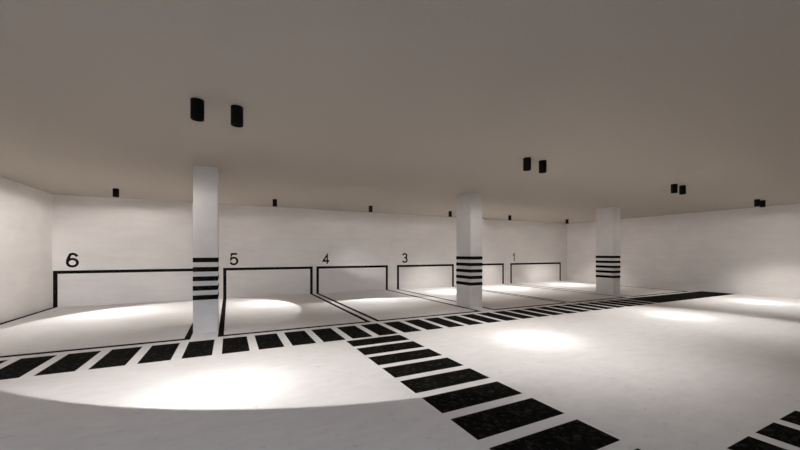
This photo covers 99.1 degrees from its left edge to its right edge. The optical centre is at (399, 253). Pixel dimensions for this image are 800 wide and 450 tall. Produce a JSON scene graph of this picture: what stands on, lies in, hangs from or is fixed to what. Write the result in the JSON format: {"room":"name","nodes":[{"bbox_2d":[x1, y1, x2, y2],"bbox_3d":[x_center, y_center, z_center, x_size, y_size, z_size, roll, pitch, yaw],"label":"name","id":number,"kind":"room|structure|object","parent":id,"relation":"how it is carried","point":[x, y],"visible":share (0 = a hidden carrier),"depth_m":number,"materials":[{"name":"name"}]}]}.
{"room":"parking garage","nodes":[
{"label":"parking garage","id":0,"kind":"room"},
{"bbox_2d":[0,177,51,322],"bbox_3d":[-5.562,-0.070,2.132,0.200,2.800,13.990,0,0,-27],"label":"wall","id":1,"kind":"structure","parent":0,"point":[25,211],"depth_m":7.29,"materials":[{"name":"white paint"}]},
{"bbox_2d":[52,194,566,306],"bbox_3d":[-0.222,-0.070,12.737,19.240,2.800,0.200,0,0,-27],"label":"wall","id":2,"kind":"structure","parent":0,"point":[105,233],"depth_m":10.68,"materials":[{"name":"white paint"}]},
{"bbox_2d":[66,253,78,267],"bbox_3d":[-8.266,0.165,8.600,0.250,0.373,0.002,0,0,-27],"label":"number","id":3,"kind":"object","parent":2,"relation":"attached to","point":[68,259],"visible":1,"depth_m":8.59,"materials":[{"name":"black paint"}]},
{"bbox_2d":[230,253,237,264],"bbox_3d":[-4.988,0.166,10.239,0.238,0.371,0.002,0,0,-27],"label":"number","id":4,"kind":"object","parent":2,"relation":"attached to","point":[231,258],"visible":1,"depth_m":10.23,"materials":[{"name":"black paint"}]},
{"bbox_2d":[322,253,328,263],"bbox_3d":[-2.508,0.153,11.480,0.259,0.374,0.002,0,0,-27],"label":"number","id":5,"kind":"object","parent":2,"relation":"attached to","point":[324,260],"visible":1,"depth_m":11.49,"materials":[{"name":"black paint"}]},
{"bbox_2d":[0,0,799,223],"bbox_3d":[2.952,-1.570,6.391,19.240,0.200,14.390,0,0,-27],"label":"ceiling","id":6,"kind":"structure","parent":0,"point":[406,107],"depth_m":3.23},
{"bbox_2d":[113,188,118,196],"bbox_3d":[-6.433,-1.377,7.717,0.116,0.185,0.116,0,0,-27],"label":"ceiling spotlight","id":7,"kind":"object","parent":6,"relation":"attached to","point":[115,190],"visible":1,"depth_m":7.68,"materials":[{"name":"black metal"}]},
{"bbox_2d":[190,98,203,121],"bbox_3d":[-1.942,-1.377,3.266,0.116,0.185,0.116,0,0,-27],"label":"ceiling spotlight","id":8,"kind":"object","parent":6,"relation":"attached to","point":[196,104],"visible":1,"depth_m":3.23,"materials":[{"name":"black metal"}]},
{"bbox_2d":[231,105,242,127],"bbox_3d":[-1.635,-1.377,3.420,0.116,0.185,0.116,0,0,-27],"label":"ceiling spotlight","id":9,"kind":"object","parent":6,"relation":"attached to","point":[236,110],"visible":1,"depth_m":3.37,"materials":[{"name":"black metal"}]},
{"bbox_2d":[523,157,530,170],"bbox_3d":[1.958,-1.377,5.251,0.116,0.185,0.116,0,0,-27],"label":"ceiling spotlight","id":10,"kind":"object","parent":6,"relation":"attached to","point":[527,160],"visible":1,"depth_m":5.21,"materials":[{"name":"black metal"}]},
{"bbox_2d":[539,160,546,172],"bbox_3d":[2.262,-1.377,5.403,0.116,0.185,0.116,0,0,-27],"label":"ceiling spotlight","id":11,"kind":"object","parent":6,"relation":"attached to","point":[542,163],"visible":1,"depth_m":5.36,"materials":[{"name":"black metal"}]},
{"bbox_2d":[671,184,677,192],"bbox_3d":[5.812,-1.377,7.224,0.116,0.185,0.116,0,0,-27],"label":"ceiling spotlight","id":12,"kind":"object","parent":6,"relation":"attached to","point":[674,187],"visible":1,"depth_m":7.17,"materials":[{"name":"black metal"}]},
{"bbox_2d":[679,185,685,194],"bbox_3d":[6.116,-1.377,7.376,0.116,0.185,0.116,0,0,-27],"label":"ceiling spotlight","id":13,"kind":"object","parent":6,"relation":"attached to","point":[682,189],"visible":1,"depth_m":7.33,"materials":[{"name":"black metal"}]},
{"bbox_2d":[754,199,759,206],"bbox_3d":[9.702,-1.377,9.260,0.116,0.185,0.116,0,0,-27],"label":"ceiling spotlight","id":14,"kind":"object","parent":6,"relation":"attached to","point":[756,201],"visible":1,"depth_m":9.23,"materials":[{"name":"black metal"}]},
{"bbox_2d":[760,200,765,206],"bbox_3d":[10.024,-1.377,9.421,0.116,0.185,0.116,0,0,-27],"label":"ceiling spotlight","id":15,"kind":"object","parent":6,"relation":"attached to","point":[762,202],"visible":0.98,"depth_m":9.38,"materials":[{"name":"black metal"}]},
{"bbox_2d":[0,280,799,449],"bbox_3d":[2.952,1.430,6.391,19.240,0.200,14.390,0,0,-27],"label":"floor","id":16,"kind":"structure","parent":0,"point":[708,373],"depth_m":3.69,"materials":[{"name":"concrete"}]},
{"bbox_2d":[0,268,192,357],"bbox_3d":[-5.921,0.877,6.855,3.360,0.905,5.220,0,0,-27],"label":"bay","id":17,"kind":"object","parent":16,"relation":"on","point":[55,273],"visible":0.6,"depth_m":8.45,"materials":[{"name":"black paint"}]},
{"bbox_2d":[193,165,218,333],"bbox_3d":[-3.405,-0.070,5.998,0.368,2.800,0.581,0,0,-27],"label":"column","id":18,"kind":"structure","parent":16,"relation":"on","point":[205,179],"depth_m":5.74,"materials":[{"name":"white paint"}]},
{"bbox_2d":[218,266,369,336],"bbox_3d":[-2.901,0.877,8.366,2.633,0.905,5.220,0,0,-27],"label":"bay","id":19,"kind":"object","parent":16,"relation":"on","point":[222,318],"visible":1,"depth_m":9.07,"materials":[{"name":"black paint"}]},
{"bbox_2d":[0,291,730,379],"bbox_3d":[2.528,1.329,7.465,18.638,0.002,0.906,0,0,-27],"label":"crosswalk","id":20,"kind":"object","parent":16,"relation":"on","point":[115,357],"visible":1,"depth_m":5.27,"materials":[{"name":"black paint"}]},
{"bbox_2d":[316,265,480,320],"bbox_3d":[-0.447,0.877,9.594,2.615,0.905,5.220,0,0,-27],"label":"bay","id":21,"kind":"object","parent":16,"relation":"on","point":[368,266],"visible":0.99,"depth_m":11.34,"materials":[{"name":"black paint"}]},
{"bbox_2d":[456,193,481,308],"bbox_3d":[1.736,-0.070,8.570,0.368,2.800,0.581,0,0,-27],"label":"column","id":22,"kind":"structure","parent":16,"relation":"on","point":[469,205],"depth_m":8.35,"materials":[{"name":"white paint"}]},
{"bbox_2d":[397,264,564,309],"bbox_3d":[2.203,0.877,10.920,2.568,0.905,5.220,0,0,-27],"label":"bay","id":23,"kind":"object","parent":16,"relation":"on","point":[428,265],"visible":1,"depth_m":12.69,"materials":[{"name":"black paint"}]},
{"bbox_2d":[347,335,639,449],"bbox_3d":[0.479,1.329,3.598,0.906,0.002,3.974,0,0,-27],"label":"crosswalk","id":24,"kind":"object","parent":16,"relation":"on","point":[576,434],"visible":1,"depth_m":2.98,"materials":[{"name":"black paint"}]},
{"bbox_2d":[482,263,625,302],"bbox_3d":[4.606,0.877,12.122,2.545,0.905,5.220,0,0,-27],"label":"bay","id":25,"kind":"object","parent":16,"relation":"on","point":[502,264],"visible":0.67,"depth_m":11.95,"materials":[{"name":"black paint"}]},
{"bbox_2d":[510,262,687,296],"bbox_3d":[7.559,0.877,13.599,3.290,0.905,5.220,0,0,-27],"label":"bay","id":26,"kind":"object","parent":16,"relation":"on","point":[511,264],"visible":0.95,"depth_m":15.23,"materials":[{"name":"black paint"}]},
{"bbox_2d":[596,207,619,295],"bbox_3d":[6.761,-0.070,11.084,0.368,2.800,0.581,0,0,-27],"label":"column","id":27,"kind":"structure","parent":16,"relation":"on","point":[607,219],"depth_m":10.89,"materials":[{"name":"white paint"}]},
{"bbox_2d":[728,410,799,449],"bbox_3d":[7.455,1.329,4.434,12.129,0.002,0.906,0,0,-27],"label":"crosswalk","id":28,"kind":"object","parent":16,"relation":"on","point":[782,433],"visible":1,"depth_m":2.46,"materials":[{"name":"black paint"}]},
{"bbox_2d":[567,203,799,298],"bbox_3d":[11.466,-0.070,10.651,0.200,2.800,13.990,0,0,-27],"label":"wall","id":29,"kind":"structure","parent":0,"point":[755,251],"depth_m":11.87,"materials":[{"name":"white paint"}]}
]}

